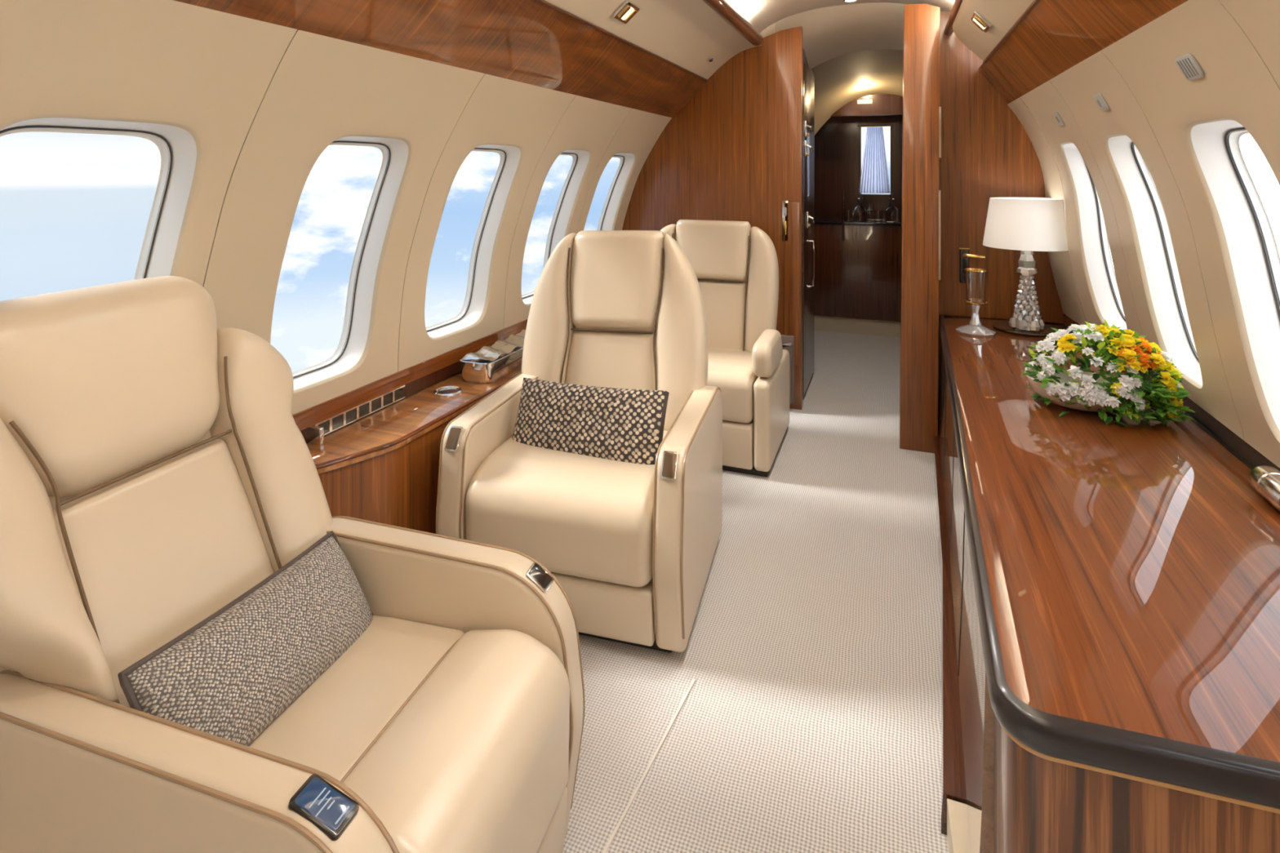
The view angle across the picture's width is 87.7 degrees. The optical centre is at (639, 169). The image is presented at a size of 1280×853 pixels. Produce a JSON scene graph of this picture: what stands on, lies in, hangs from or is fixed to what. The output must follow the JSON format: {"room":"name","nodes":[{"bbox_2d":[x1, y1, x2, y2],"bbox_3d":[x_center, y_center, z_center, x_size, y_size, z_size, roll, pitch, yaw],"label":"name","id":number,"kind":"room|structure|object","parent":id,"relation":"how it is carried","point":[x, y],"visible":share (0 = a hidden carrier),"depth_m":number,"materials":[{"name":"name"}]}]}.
{"room":"aircraft cabin","nodes":[
{"label":"aircraft cabin","id":0,"kind":"room"},
{"bbox_2d":[0,0,671,671],"bbox_3d":[-1.083,0.532,1.380,0.436,1.735,6.210,0,0,21],"label":"wall","id":1,"kind":"structure","parent":0,"point":[260,102],"depth_m":1.75,"materials":[{"name":"beige plastic"}]},
{"bbox_2d":[0,117,196,279],"bbox_3d":[-1.191,0.280,1.385,0.306,0.758,0.424,0,0,21],"label":"window","id":2,"kind":"structure","parent":1,"relation":"in","point":[177,147],"depth_m":1.55,"materials":[{"name":"white plastic"}]},
{"bbox_2d":[292,136,408,390],"bbox_3d":[-0.935,0.280,2.058,0.306,0.758,0.398,0,0,21],"label":"window","id":3,"kind":"structure","parent":1,"relation":"in","point":[351,346],"depth_m":2.24,"materials":[{"name":"white plastic"}]},
{"bbox_2d":[173,0,763,117],"bbox_3d":[-0.641,-0.534,1.188,0.654,0.495,6.165,0,0,21],"label":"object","id":4,"kind":"object","parent":1,"relation":"attached to","point":[653,56],"visible":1,"depth_m":2.44,"materials":[{"name":"brown wood"}]},
{"bbox_2d":[612,0,639,23],"bbox_3d":[-0.054,-0.620,2.620,0.069,0.063,0.130,0,0,21],"label":"light","id":5,"kind":"object","parent":4,"relation":"attached to","point":[624,12],"depth_m":2.60,"materials":[{"name":"gold metal"}]},
{"bbox_2d":[425,144,520,337],"bbox_3d":[-0.692,0.280,2.697,0.306,0.758,0.432,0,0,21],"label":"window","id":6,"kind":"structure","parent":1,"relation":"in","point":[471,311],"depth_m":2.90,"materials":[{"name":"white plastic"}]},
{"bbox_2d":[521,149,589,303],"bbox_3d":[-0.447,0.280,3.342,0.306,0.758,0.418,0,0,21],"label":"window","id":7,"kind":"structure","parent":1,"relation":"in","point":[557,231],"depth_m":3.53,"materials":[{"name":"white plastic"}]},
{"bbox_2d":[596,152,635,230],"bbox_3d":[-0.222,0.280,3.935,0.306,0.758,0.438,0,0,21],"label":"window","id":8,"kind":"structure","parent":1,"relation":"in","point":[609,210],"depth_m":4.13,"materials":[{"name":"white plastic"}]},
{"bbox_2d":[622,26,802,409],"bbox_3d":[0.400,0.281,4.119,1.179,2.237,0.055,0,0,21],"label":"wall","id":9,"kind":"structure","parent":0,"point":[733,152],"depth_m":4.00,"materials":[{"name":"brown wood"}]},
{"bbox_2d":[782,200,788,241],"bbox_3d":[0.852,0.300,3.908,0.036,0.240,0.014,0,0,21],"label":"latch plate","id":10,"kind":"object","parent":9,"relation":"attached to","point":[784,224],"visible":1,"depth_m":3.91,"materials":[{"name":"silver metal"}]},
{"bbox_2d":[781,334,794,404],"bbox_3d":[0.815,1.165,3.897,0.165,0.390,0.065,0,0,21],"label":"pouch","id":11,"kind":"object","parent":9,"relation":"attached to","point":[788,341],"visible":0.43,"depth_m":3.87,"materials":[{"name":"brown"}]},
{"bbox_2d":[784,202,799,365],"bbox_3d":[0.890,0.665,3.897,0.090,0.950,0.008,0,0,21],"label":"access panel","id":12,"kind":"object","parent":9,"relation":"attached to","point":[792,246],"visible":0.77,"depth_m":3.89,"materials":[{"name":"brown wood"}]},
{"bbox_2d":[563,330,948,852],"bbox_3d":[0.390,1.425,2.152,2.700,0.050,8.700,0,0,21],"label":"floor","id":13,"kind":"structure","parent":0,"point":[809,721],"depth_m":1.85,"materials":[{"name":"carpet"}]},
{"bbox_2d":[0,275,585,852],"bbox_3d":[-0.666,0.814,1.181,0.973,1.171,0.724,0,0,17],"label":"armchair","id":14,"kind":"object","parent":13,"relation":"on","point":[157,467],"visible":0.86,"depth_m":1.15,"materials":[{"name":"beige leather"}]},
{"bbox_2d":[52,439,274,707],"bbox_3d":[-0.862,0.792,1.240,0.254,0.446,0.378,0,0,17],"label":"cushion","id":15,"kind":"object","parent":14,"relation":"on","point":[143,557],"depth_m":1.21,"materials":[{"name":"beige leather"}]},
{"bbox_2d":[117,530,373,746],"bbox_3d":[-0.673,0.870,1.213,0.164,0.213,0.470,0,0,16],"label":"throw pillow","id":16,"kind":"object","parent":14,"relation":"on","point":[230,675],"visible":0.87,"depth_m":1.14,"materials":[{"name":"grey fabric"}]},
{"bbox_2d":[248,615,464,781],"bbox_3d":[-0.604,1.036,1.198,0.400,0.207,0.468,0,0,17],"label":"seat cushion","id":17,"kind":"object","parent":14,"relation":"on","point":[331,727],"depth_m":1.19,"materials":[{"name":"beige leather"}]},
{"bbox_2d":[292,319,527,533],"bbox_3d":[-0.489,1.062,3.026,0.271,0.676,2.590,0,0,21],"label":"ledge","id":18,"kind":"object","parent":13,"relation":"on","point":[382,467],"visible":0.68,"depth_m":2.12,"materials":[{"name":"brown wood"}]},
{"bbox_2d":[433,386,462,396],"bbox_3d":[-0.713,0.821,2.474,0.104,0.008,0.104,0,0,21],"label":"ring","id":19,"kind":"object","parent":18,"relation":"on","point":[446,391],"visible":1,"depth_m":2.47,"materials":[{"name":"silver metal"}]},
{"bbox_2d":[459,329,525,383],"bbox_3d":[-0.557,0.776,2.800,0.153,0.098,0.502,0,0,21],"label":"box","id":20,"kind":"object","parent":18,"relation":"on","point":[489,364],"visible":0.69,"depth_m":2.65,"materials":[{"name":"silver metal"}]},
{"bbox_2d":[435,230,722,653],"bbox_3d":[-0.141,0.822,2.382,0.792,1.157,0.917,0,0,16],"label":"armchair","id":21,"kind":"object","parent":13,"relation":"on","point":[631,547],"visible":0.81,"depth_m":2.08,"materials":[{"name":"beige leather"}]},
{"bbox_2d":[465,430,667,586],"bbox_3d":[-0.171,1.051,2.252,0.596,0.273,0.651,0,0,16],"label":"seat cushion","id":22,"kind":"object","parent":21,"relation":"on","point":[590,521],"depth_m":1.96,"materials":[{"name":"beige leather"}]},
{"bbox_2d":[511,377,669,464],"bbox_3d":[-0.175,0.847,2.228,0.545,0.259,0.177,0,0,23],"label":"throw pillow","id":23,"kind":"object","parent":21,"relation":"on","point":[614,424],"visible":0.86,"depth_m":2.17,"materials":[{"name":"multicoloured fabric"}]},
{"bbox_2d":[564,330,657,390],"bbox_3d":[-0.108,0.823,2.575,0.378,0.373,0.175,-2,0,16],"label":"cushion","id":24,"kind":"object","parent":21,"relation":"on","point":[618,359],"depth_m":2.56,"materials":[{"name":"beige leather"}]},
{"bbox_2d":[602,678,695,852],"bbox_3d":[-0.090,1.398,1.330,0.006,0.002,1.107,0,0,26],"label":"trim","id":25,"kind":"structure","parent":13,"relation":"on","point":[650,764],"depth_m":1.55,"materials":[{"name":"white carpet"}]},
{"bbox_2d":[660,219,789,476],"bbox_3d":[0.321,0.840,3.470,0.834,1.121,0.719,0,0,21],"label":"armchair","id":26,"kind":"object","parent":13,"relation":"on","point":[735,265],"visible":0.56,"depth_m":3.47,"materials":[{"name":"beige leather"}]},
{"bbox_2d":[697,280,747,349],"bbox_3d":[0.378,0.806,3.627,0.404,0.397,0.145,0,0,21],"label":"cushion","id":27,"kind":"object","parent":26,"relation":"on","point":[725,301],"depth_m":3.56,"materials":[{"name":"beige leather"}]},
{"bbox_2d":[706,346,758,423],"bbox_3d":[0.293,1.048,3.402,0.670,0.225,0.572,0,0,21],"label":"seat cushion","id":28,"kind":"object","parent":26,"relation":"on","point":[730,369],"depth_m":3.07,"materials":[{"name":"beige leather"}]},
{"bbox_2d":[814,188,901,337],"bbox_3d":[1.815,0.780,5.901,1.600,1.240,0.478,0,0,21],"label":"cabinet","id":29,"kind":"object","parent":13,"relation":"on","point":[858,264],"visible":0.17,"depth_m":5.67,"materials":[{"name":"brown wood"}]},
{"bbox_2d":[814,217,901,226],"bbox_3d":[1.818,0.458,5.910,1.600,0.025,0.460,0,0,21],"label":"countertop","id":30,"kind":"structure","parent":29,"relation":"on","point":[818,220],"depth_m":5.69,"materials":[{"name":"black"}]},
{"bbox_2d":[844,209,853,222],"bbox_3d":[1.795,0.394,5.737,0.076,0.100,0.076,0,0,21],"label":"tumbler","id":31,"kind":"object","parent":30,"relation":"on","point":[848,214],"visible":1,"depth_m":5.71,"materials":[{"name":"clear glass"}]},
{"bbox_2d":[853,192,866,222],"bbox_3d":[1.897,0.319,5.751,0.120,0.250,0.120,0,0,21],"label":"decanter","id":32,"kind":"object","parent":30,"relation":"on","point":[860,214],"visible":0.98,"depth_m":5.71,"materials":[{"name":"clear glass"}]},
{"bbox_2d":[865,203,873,222],"bbox_3d":[1.950,0.364,5.667,0.072,0.160,0.072,0,0,21],"label":"goblet","id":33,"kind":"object","parent":30,"relation":"on","point":[868,206],"visible":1,"depth_m":5.64,"materials":[{"name":"clear glass"}]},
{"bbox_2d":[866,217,884,221],"bbox_3d":[2.099,0.438,5.889,0.400,0.012,0.180,0,0,21],"label":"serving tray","id":34,"kind":"object","parent":30,"relation":"on","point":[871,219],"visible":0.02,"depth_m":5.84,"materials":[{"name":"silver metal"}]},
{"bbox_2d":[873,209,883,222],"bbox_3d":[2.030,0.394,5.679,0.076,0.100,0.076,0,0,21],"label":"tumbler","id":35,"kind":"object","parent":30,"relation":"on","point":[877,214],"visible":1,"depth_m":5.65,"materials":[{"name":"clear glass"}]},
{"bbox_2d":[884,192,898,222],"bbox_3d":[2.154,0.319,5.696,0.120,0.250,0.120,0,0,21],"label":"decanter","id":36,"kind":"object","parent":30,"relation":"on","point":[888,212],"visible":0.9,"depth_m":5.67,"materials":[{"name":"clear glass"}]},
{"bbox_2d":[892,210,901,222],"bbox_3d":[2.159,0.394,5.598,0.076,0.100,0.076,0,0,21],"label":"tumbler","id":37,"kind":"object","parent":30,"relation":"on","point":[896,215],"visible":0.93,"depth_m":5.57,"materials":[{"name":"clear glass"}]},
{"bbox_2d":[933,314,1279,852],"bbox_3d":[1.320,1.079,2.117,0.776,0.642,2.796,0,0,21],"label":"credenza","id":38,"kind":"object","parent":13,"relation":"on","point":[1110,592],"visible":0.8,"depth_m":1.18,"materials":[{"name":"brown wood"}]},
{"bbox_2d":[955,267,995,336],"bbox_3d":[1.573,0.613,3.125,0.172,0.294,0.164,0,0,21],"label":"candle holder","id":39,"kind":"object","parent":38,"relation":"on","point":[975,277],"visible":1,"depth_m":3.10,"materials":[{"name":"clear glass"}]},
{"bbox_2d":[982,196,1068,336],"bbox_3d":[1.838,0.448,3.169,0.374,0.625,0.374,0,0,21],"label":"table lamp","id":40,"kind":"object","parent":38,"relation":"on","point":[1025,224],"visible":0.94,"depth_m":3.08,"materials":[{"name":"crystal"},{"name":"white fabric"},{"name":"chrome"}]},
{"bbox_2d":[991,320,1061,336],"bbox_3d":[1.838,0.754,3.169,0.296,0.012,0.296,0,0,21],"label":"tray","id":41,"kind":"object","parent":38,"relation":"on","point":[1006,326],"depth_m":3.13,"materials":[{"name":"brown metal"}]},
{"bbox_2d":[1026,368,1142,412],"bbox_3d":[1.416,0.717,2.136,0.316,0.087,0.228,0,0,21],"label":"bowl","id":42,"kind":"object","parent":38,"relation":"on","point":[1047,389],"depth_m":2.11,"materials":[{"name":"white ceramic"}]},
{"bbox_2d":[1021,319,1194,426],"bbox_3d":[1.455,0.623,2.109,0.439,0.300,0.333,0,0,23],"label":"flower arrangement","id":43,"kind":"object","parent":38,"relation":"on","point":[1077,388],"visible":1,"depth_m":2.03,"materials":[{"name":"multicoloured plant"}]},
{"bbox_2d":[1248,465,1279,511],"bbox_3d":[1.444,0.725,1.505,0.068,0.068,0.140,0,0,21],"label":"cylinder","id":44,"kind":"object","parent":38,"relation":"on","point":[1265,480],"visible":1,"depth_m":1.51,"materials":[{"name":"silver metal"}]},
{"bbox_2d":[760,22,776,37],"bbox_3d":[0.651,-0.635,4.471,0.640,0.870,0.779,0,0,21],"label":"wall","id":45,"kind":"structure","parent":0,"point":[771,29],"depth_m":4.01,"materials":[{"name":"beige"}]},
{"bbox_2d":[802,48,813,73],"bbox_3d":[1.018,0.225,5.240,0.780,2.350,2.480,0,0,21],"label":"wall","id":46,"kind":"structure","parent":0,"point":[804,58],"depth_m":4.17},
{"bbox_2d":[802,61,815,399],"bbox_3d":[1.099,0.360,4.265,0.060,2.020,0.626,0,0,21],"label":"closet door","id":47,"kind":"structure","parent":46,"relation":"in","point":[808,77],"depth_m":4.21,"materials":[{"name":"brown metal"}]},
{"bbox_2d":[775,2,906,69],"bbox_3d":[1.400,-0.775,4.036,1.150,0.489,0.500,0,0,21],"label":"ceiling","id":48,"kind":"structure","parent":0,"point":[828,33],"depth_m":4.01,"materials":[{"name":"beige"}]},
{"bbox_2d":[727,0,955,33],"bbox_3d":[0.109,-0.843,0.932,1.196,0.285,6.220,0,0,21],"label":"ceiling","id":49,"kind":"structure","parent":0,"point":[761,14],"depth_m":3.72,"materials":[{"name":"beige"}]},
{"bbox_2d":[842,0,857,2],"bbox_3d":[1.175,-0.948,3.726,0.080,0.008,0.080,0,0,21],"label":"recessed light","id":50,"kind":"object","parent":49,"relation":"in","point":[844,1],"visible":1,"depth_m":3.74,"materials":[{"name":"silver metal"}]},
{"bbox_2d":[811,48,903,134],"bbox_3d":[1.739,-0.501,4.929,1.150,0.578,1.450,0,0,21],"label":"ceiling","id":51,"kind":"structure","parent":0,"point":[839,81],"depth_m":5.12,"materials":[{"name":"beige"}]},
{"bbox_2d":[814,115,902,217],"bbox_3d":[1.895,0.175,6.169,1.760,2.450,0.040,0,0,21],"label":"wall","id":52,"kind":"structure","parent":0,"point":[837,142],"depth_m":6.15,"materials":[{"name":"brown wood"}]},
{"bbox_2d":[859,124,892,197],"bbox_3d":[2.142,-0.083,6.059,0.280,0.655,0.090,0,0,21],"label":"window","id":53,"kind":"structure","parent":52,"relation":"in","point":[863,194],"depth_m":6.01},
{"bbox_2d":[857,124,891,193],"bbox_3d":[2.118,-0.096,6.024,0.290,0.611,0.039,0,0,21],"label":"curtain","id":54,"kind":"object","parent":53,"relation":"hanging from","point":[874,178],"visible":1,"depth_m":6.03,"materials":[{"name":"blue fabric"}]},
{"bbox_2d":[858,126,875,193],"bbox_3d":[2.058,-0.090,6.048,0.140,0.600,0.036,0,0,21],"label":"drape","id":55,"kind":"object","parent":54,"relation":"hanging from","point":[867,184],"depth_m":6.04,"materials":[{"name":"blue fabric"}]},
{"bbox_2d":[875,126,890,193],"bbox_3d":[2.184,-0.090,6.001,0.130,0.600,0.036,0,0,21],"label":"drape","id":56,"kind":"object","parent":53,"relation":"hanging from","point":[882,180],"depth_m":6.01,"materials":[{"name":"blue fabric"}]},
{"bbox_2d":[831,93,902,116],"bbox_3d":[1.726,-0.740,5.725,1.680,0.560,0.070,0,0,21],"label":"wall header","id":57,"kind":"structure","parent":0,"point":[882,104],"depth_m":5.59,"materials":[{"name":"brown wood"}]},
{"bbox_2d":[857,99,872,103],"bbox_3d":[1.895,-0.575,5.620,0.120,0.036,0.006,0,0,21],"label":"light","id":58,"kind":"object","parent":57,"relation":"attached to","point":[859,101],"visible":1,"depth_m":5.62,"materials":[{"name":"white plastic"}]},
{"bbox_2d":[899,3,940,453],"bbox_3d":[1.438,0.286,3.439,0.185,2.228,0.270,0,0,21],"label":"wall partition","id":59,"kind":"structure","parent":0,"point":[919,286],"depth_m":3.31,"materials":[{"name":"brown wood"}]},
{"bbox_2d":[938,106,941,279],"bbox_3d":[1.474,0.115,3.279,0.012,0.850,0.013,0,0,21],"label":"hinge strip","id":60,"kind":"object","parent":59,"relation":"attached to","point":[940,108],"visible":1,"depth_m":3.27,"materials":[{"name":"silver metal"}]},
{"bbox_2d":[937,10,1079,418],"bbox_3d":[1.928,0.282,3.413,0.780,2.235,0.050,0,0,21],"label":"wall","id":61,"kind":"structure","parent":0,"point":[987,152],"depth_m":3.45,"materials":[{"name":"brown wood"}]},
{"bbox_2d":[959,247,985,283],"bbox_3d":[1.709,0.498,3.431,0.115,0.184,0.071,0,0,21],"label":"handle","id":62,"kind":"object","parent":61,"relation":"attached to","point":[964,255],"visible":0.84,"depth_m":3.46,"materials":[{"name":"black"}]},
{"bbox_2d":[1007,0,1279,467],"bbox_3d":[1.000,0.532,0.529,0.406,1.735,6.100,0,0,21],"label":"wall","id":63,"kind":"structure","parent":0,"point":[1235,43],"depth_m":1.78,"materials":[{"name":"beige plastic"}]},
{"bbox_2d":[1053,111,1064,125],"bbox_3d":[1.677,-0.204,2.668,0.029,0.053,0.070,0,0,21],"label":"air vent","id":64,"kind":"object","parent":63,"relation":"in","point":[1057,116],"visible":1,"depth_m":2.66,"materials":[{"name":"grey plastic"}]},
{"bbox_2d":[944,0,1187,108],"bbox_3d":[0.696,-0.515,0.615,0.364,0.472,6.045,0,0,21],"label":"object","id":65,"kind":"object","parent":63,"relation":"attached to","point":[1021,45],"visible":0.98,"depth_m":2.29,"materials":[{"name":"brown wood"}]},
{"bbox_2d":[970,10,991,32],"bbox_3d":[1.375,-0.597,2.687,0.063,0.068,0.130,0,0,21],"label":"light","id":66,"kind":"object","parent":65,"relation":"attached to","point":[977,18],"depth_m":2.65,"materials":[{"name":"gold metal"}]},
{"bbox_2d":[1063,142,1127,331],"bbox_3d":[1.889,0.270,2.695,0.272,0.758,0.318,0,0,21],"label":"window","id":67,"kind":"structure","parent":63,"relation":"in","point":[1094,233],"depth_m":2.83,"materials":[{"name":"white plastic"}]},
{"bbox_2d":[1093,93,1109,111],"bbox_3d":[1.459,-0.214,2.109,0.030,0.053,0.080,0,0,21],"label":"air vent","id":68,"kind":"object","parent":63,"relation":"in","point":[1099,98],"visible":1,"depth_m":2.10,"materials":[{"name":"grey plastic"}]},
{"bbox_2d":[1107,135,1202,385],"bbox_3d":[1.665,0.270,2.095,0.281,0.758,0.338,0,0,21],"label":"window","id":69,"kind":"structure","parent":63,"relation":"in","point":[1156,245],"depth_m":2.23,"materials":[{"name":"white plastic"}]},
{"bbox_2d":[1063,302,1279,471],"bbox_3d":[1.397,0.725,1.256,0.140,0.150,4.340,0,0,21],"label":"window ledge","id":70,"kind":"object","parent":63,"relation":"attached to","point":[1239,446],"visible":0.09,"depth_m":1.87,"materials":[{"name":"black"}]},
{"bbox_2d":[1175,53,1204,80],"bbox_3d":[1.209,-0.226,1.466,0.030,0.053,0.085,0,0,21],"label":"air vent","id":71,"kind":"object","parent":63,"relation":"in","point":[1188,64],"visible":1,"depth_m":1.46,"materials":[{"name":"grey plastic"}]},
{"bbox_2d":[1191,120,1279,431],"bbox_3d":[1.424,0.270,1.459,0.281,0.758,0.358,0,0,21],"label":"window","id":72,"kind":"structure","parent":63,"relation":"in","point":[1255,257],"depth_m":1.61,"materials":[{"name":"white plastic"}]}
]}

